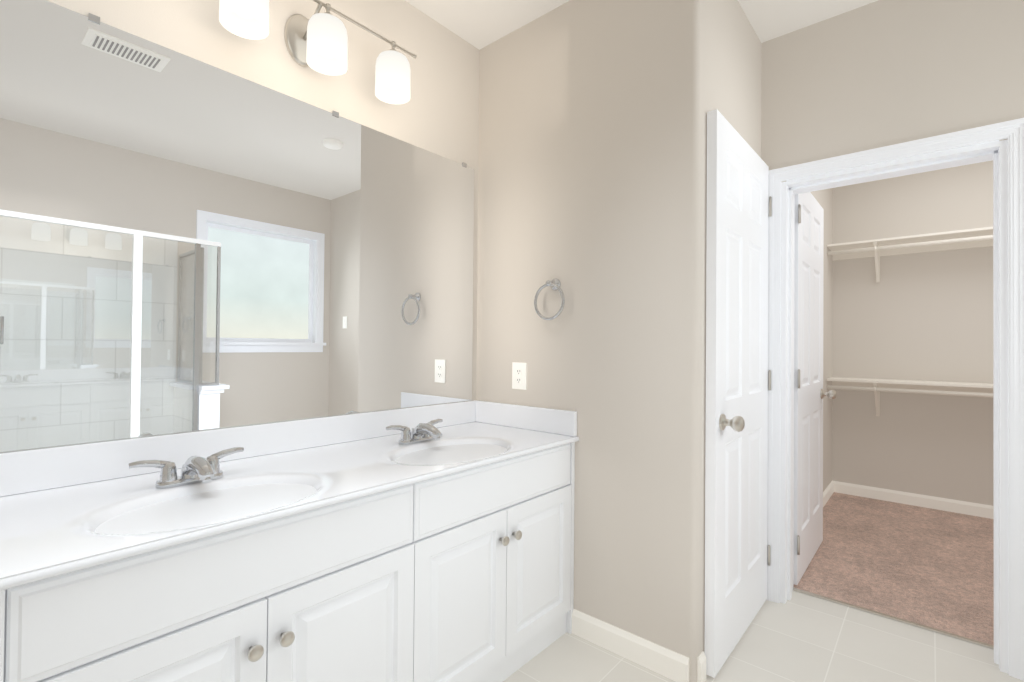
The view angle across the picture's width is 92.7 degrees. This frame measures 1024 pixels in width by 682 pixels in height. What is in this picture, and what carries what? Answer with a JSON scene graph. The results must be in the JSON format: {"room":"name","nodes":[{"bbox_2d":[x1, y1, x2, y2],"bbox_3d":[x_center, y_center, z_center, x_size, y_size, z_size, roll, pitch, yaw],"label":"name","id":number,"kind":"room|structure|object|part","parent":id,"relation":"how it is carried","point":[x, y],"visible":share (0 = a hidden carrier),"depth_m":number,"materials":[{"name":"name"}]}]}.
{"room":"bathroom","nodes":[
{"label":"bathroom","id":0,"kind":"room"},
{"bbox_2d":[0,0,478,452],"bbox_3d":[-1.118,-0.140,1.439,0.150,2.660,2.820,0,-1,41],"label":"wall","id":1,"kind":"structure","parent":0,"point":[440,117],"depth_m":1.93,"materials":[{"name":"beige paint"}]},
{"bbox_2d":[405,0,877,49],"bbox_3d":[1.506,-1.499,1.337,4.361,0.100,6.050,0,-1,41],"label":"ceiling","id":2,"kind":"structure","parent":0,"point":[480,23],"depth_m":2.16,"materials":[{"name":"grey paint"}]},
{"bbox_2d":[476,0,832,681],"bbox_3d":[1.250,-0.101,3.359,1.236,2.660,3.280,0,-1,41],"label":"wall","id":3,"kind":"structure","parent":0,"point":[592,146],"depth_m":1.94,"materials":[{"name":"beige paint"}]},
{"bbox_2d":[0,0,473,451],"bbox_3d":[-0.868,-0.296,1.606,0.009,1.145,2.075,0,-1,41],"label":"vanity mirror","id":4,"kind":"object","parent":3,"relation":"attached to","point":[187,244],"visible":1,"depth_m":1.49,"materials":[{"name":"clear glass"}]},
{"bbox_2d":[219,0,416,104],"bbox_3d":[-0.658,-1.059,1.710,0.192,0.210,0.759,0,-1,41],"label":"light","id":5,"kind":"object","parent":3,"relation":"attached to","point":[319,43],"visible":1,"depth_m":1.70,"materials":[{"name":"white glass"}]},
{"bbox_3d":[-0.813,-1.036,1.485,0.134,0.158,0.134,0,-1,41],"label":"lamp shade","id":6,"kind":"part","parent":5,"relation":"part of","materials":[{"name":"white glass"}]},
{"bbox_3d":[-0.813,-1.046,1.485,0.060,0.118,0.059,0,-1,41],"label":"bulb","id":7,"kind":"part","parent":5,"relation":"part of","materials":[{"name":"white glass"}]},
{"bbox_3d":[-0.638,-1.033,1.688,0.134,0.158,0.134,0,-1,41],"label":"lamp shade","id":8,"kind":"part","parent":5,"relation":"part of","materials":[{"name":"white glass"}]},
{"bbox_3d":[-0.462,-1.029,1.894,0.134,0.158,0.134,0,-1,41],"label":"lamp shade","id":9,"kind":"part","parent":5,"relation":"part of","materials":[{"name":"white glass"}]},
{"bbox_2d":[512,362,526,389],"bbox_3d":[0.033,0.160,2.232,0.082,0.122,0.007,0,-1,41],"label":"wall outlet plate","id":10,"kind":"object","parent":3,"relation":"attached to","point":[519,370],"visible":1,"depth_m":2.23,"materials":[{"name":"white plastic"}]},
{"bbox_2d":[534,278,564,319],"bbox_3d":[0.169,-0.179,2.087,0.159,0.184,0.058,0,-1,41],"label":"towel ring","id":11,"kind":"object","parent":3,"relation":"attached to","point":[555,284],"visible":1,"depth_m":2.08,"materials":[{"name":"silver metal"}]},
{"bbox_2d":[572,609,688,681],"bbox_3d":[0.435,1.160,1.865,0.482,0.095,0.014,0,-1,41],"label":"baseboard","id":12,"kind":"structure","parent":3,"relation":"attached to","point":[668,663],"depth_m":1.84,"materials":[{"name":"white paint"}]},
{"bbox_2d":[697,651,705,681],"bbox_3d":[0.673,1.161,1.729,0.014,0.095,0.050,0,-1,41],"label":"baseboard","id":13,"kind":"structure","parent":3,"relation":"attached to","point":[701,659],"depth_m":1.72,"materials":[{"name":"white paint"}]},
{"bbox_2d":[704,109,768,677],"bbox_3d":[0.953,0.186,2.032,0.035,2.030,0.732,0,-1,41],"label":"bathroom door","id":14,"kind":"structure","parent":3,"relation":"in","point":[736,463],"depth_m":1.91,"materials":[{"name":"white wood"}]},
{"bbox_2d":[719,414,744,431],"bbox_3d":[0.800,0.298,1.768,0.077,0.062,0.062,0,-1,41],"label":"door knob","id":15,"kind":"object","parent":14,"relation":"attached to","point":[737,423],"depth_m":1.75,"materials":[{"name":"silver metal"}]},
{"bbox_2d":[768,196,771,565],"bbox_3d":[1.213,0.184,2.298,0.012,1.735,0.011,0,-1,41],"label":"bath door hinges","id":16,"kind":"object","parent":14,"relation":"attached to","point":[770,198],"depth_m":2.30,"materials":[{"name":"silver metal"}]},
{"bbox_2d":[823,481,833,506],"bbox_3d":[2.248,1.193,3.560,0.014,0.095,1.240,0,-1,41],"label":"baseboard","id":17,"kind":"structure","parent":3,"relation":"attached to","point":[829,490],"depth_m":3.81,"materials":[{"name":"white paint"}]},
{"bbox_2d":[503,591,1023,681],"bbox_3d":[0.743,1.246,0.451,4.361,0.100,3.785,0,-1,41],"label":"floor","id":18,"kind":"structure","parent":0,"point":[805,638],"depth_m":1.88,"materials":[{"name":"beige tile"}]},
{"bbox_2d":[0,400,578,681],"bbox_3d":[-0.639,0.736,1.406,0.614,0.916,2.118,0,-1,41],"label":"vanity","id":19,"kind":"object","parent":18,"relation":"on","point":[429,543],"visible":1,"depth_m":1.27,"materials":[{"name":"white painted wood"},{"name":"cultured marble"},{"name":"chrome"}]},
{"bbox_3d":[-0.557,0.673,1.056,0.034,0.033,0.033,0,-1,41],"label":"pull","id":20,"kind":"part","parent":19,"relation":"part of","materials":[{"name":"silver metal"}]},
{"bbox_3d":[-0.513,0.674,1.108,0.034,0.033,0.033,0,-1,41],"label":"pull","id":21,"kind":"part","parent":19,"relation":"part of","materials":[{"name":"silver metal"}]},
{"bbox_2d":[0,422,578,590],"bbox_3d":[-0.641,0.444,1.413,0.603,0.124,2.118,0,-1,41],"label":"countertop","id":22,"kind":"structure","parent":19,"relation":"on","point":[49,533],"depth_m":1.22,"materials":[{"name":"stone"}]},
{"bbox_2d":[128,447,243,487],"bbox_3d":[-0.824,0.340,1.279,0.166,0.075,0.268,0,-1,41],"label":"faucet","id":23,"kind":"object","parent":22,"relation":"on","point":[197,472],"depth_m":1.28,"materials":[{"name":"silver metal"}]},
{"bbox_2d":[386,419,442,444],"bbox_3d":[-0.328,0.350,1.855,0.166,0.075,0.268,0,-1,41],"label":"faucet","id":24,"kind":"object","parent":22,"relation":"on","point":[423,433],"depth_m":1.84,"materials":[{"name":"silver metal"}]},
{"bbox_3d":[-0.023,0.502,1.717,0.019,0.167,0.804,0,-1,41],"label":"drawer","id":25,"kind":"part","parent":19,"relation":"part of","materials":[{"name":"white wood"}]},
{"bbox_3d":[-0.027,0.683,1.672,0.034,0.033,0.033,0,-1,41],"label":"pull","id":26,"kind":"part","parent":19,"relation":"part of","materials":[{"name":"silver metal"}]},
{"bbox_3d":[0.017,0.684,1.724,0.034,0.033,0.033,0,-1,41],"label":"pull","id":27,"kind":"part","parent":19,"relation":"part of","materials":[{"name":"silver metal"}]},
{"bbox_2d":[761,0,1023,181],"bbox_3d":[2.134,-0.110,1.657,2.325,2.660,0.178,0,-1,41],"label":"wall","id":28,"kind":"structure","parent":0,"point":[880,73],"depth_m":2.04,"materials":[{"name":"beige paint"}]},
{"bbox_2d":[794,192,823,584],"bbox_3d":[1.652,0.200,2.722,0.035,2.030,0.750,0,-1,41],"label":"closet door","id":29,"kind":"structure","parent":28,"relation":"in","point":[809,234],"depth_m":2.64,"materials":[{"name":"white wood"}]},
{"bbox_2d":[797,204,800,554],"bbox_3d":[1.421,0.187,2.418,0.012,1.735,0.011,0,-1,41],"label":"closet door hinges","id":30,"kind":"object","parent":29,"relation":"attached to","point":[799,206],"depth_m":2.41,"materials":[{"name":"silver metal"}]},
{"bbox_2d":[820,389,835,398],"bbox_3d":[1.851,0.319,2.953,0.189,0.062,0.062,0,-1,41],"label":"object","id":31,"kind":"structure","parent":29,"relation":"attached to","point":[831,394],"depth_m":2.90,"materials":[{"name":"silver metal"}]},
{"bbox_2d":[793,588,993,648],"bbox_3d":[1.648,1.216,2.164,0.706,0.009,0.016,0,-1,41],"label":"trim","id":32,"kind":"structure","parent":28,"relation":"attached to","point":[794,589],"depth_m":2.12,"materials":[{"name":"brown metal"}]},
{"bbox_2d":[766,118,1023,680],"bbox_3d":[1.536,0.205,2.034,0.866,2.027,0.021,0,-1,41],"label":"trim","id":33,"kind":"structure","parent":28,"relation":"attached to","point":[1013,130],"depth_m":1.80,"materials":[{"name":"white wood"}]},
{"bbox_2d":[794,492,993,644],"bbox_3d":[2.919,1.283,2.569,2.525,0.106,2.265,0,-1,41],"label":"floor","id":34,"kind":"structure","parent":0,"point":[929,567],"depth_m":2.67,"materials":[{"name":"brown carpet"}]},
{"bbox_2d":[832,160,992,505],"bbox_3d":[3.626,-0.080,3.314,2.425,2.660,0.150,0,-1,41],"label":"wall","id":35,"kind":"structure","parent":0,"point":[928,316],"depth_m":3.69,"materials":[{"name":"beige paint"}]},
{"bbox_2d":[827,227,992,415],"bbox_3d":[3.402,-0.083,3.207,2.221,1.340,0.300,0,-1,41],"label":"closet shelves","id":36,"kind":"object","parent":35,"relation":"attached to","point":[976,237],"visible":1,"depth_m":3.59,"materials":[{"name":"beige"}]},
{"bbox_3d":[3.406,-0.608,3.212,2.221,0.290,0.300,0,-1,41],"label":"closet shelf","id":37,"kind":"part","parent":36,"relation":"part of","materials":[{"name":"beige"}]},
{"bbox_3d":[3.397,0.442,3.202,2.221,0.290,0.300,0,-1,41],"label":"closet shelf","id":38,"kind":"part","parent":36,"relation":"part of","materials":[{"name":"beige"}]},
{"bbox_2d":[833,481,992,518],"bbox_3d":[3.485,1.201,3.304,2.225,0.095,0.014,0,-1,41],"label":"baseboard","id":39,"kind":"structure","parent":35,"relation":"attached to","point":[956,506],"depth_m":3.67,"materials":[{"name":"white paint"}]}
]}

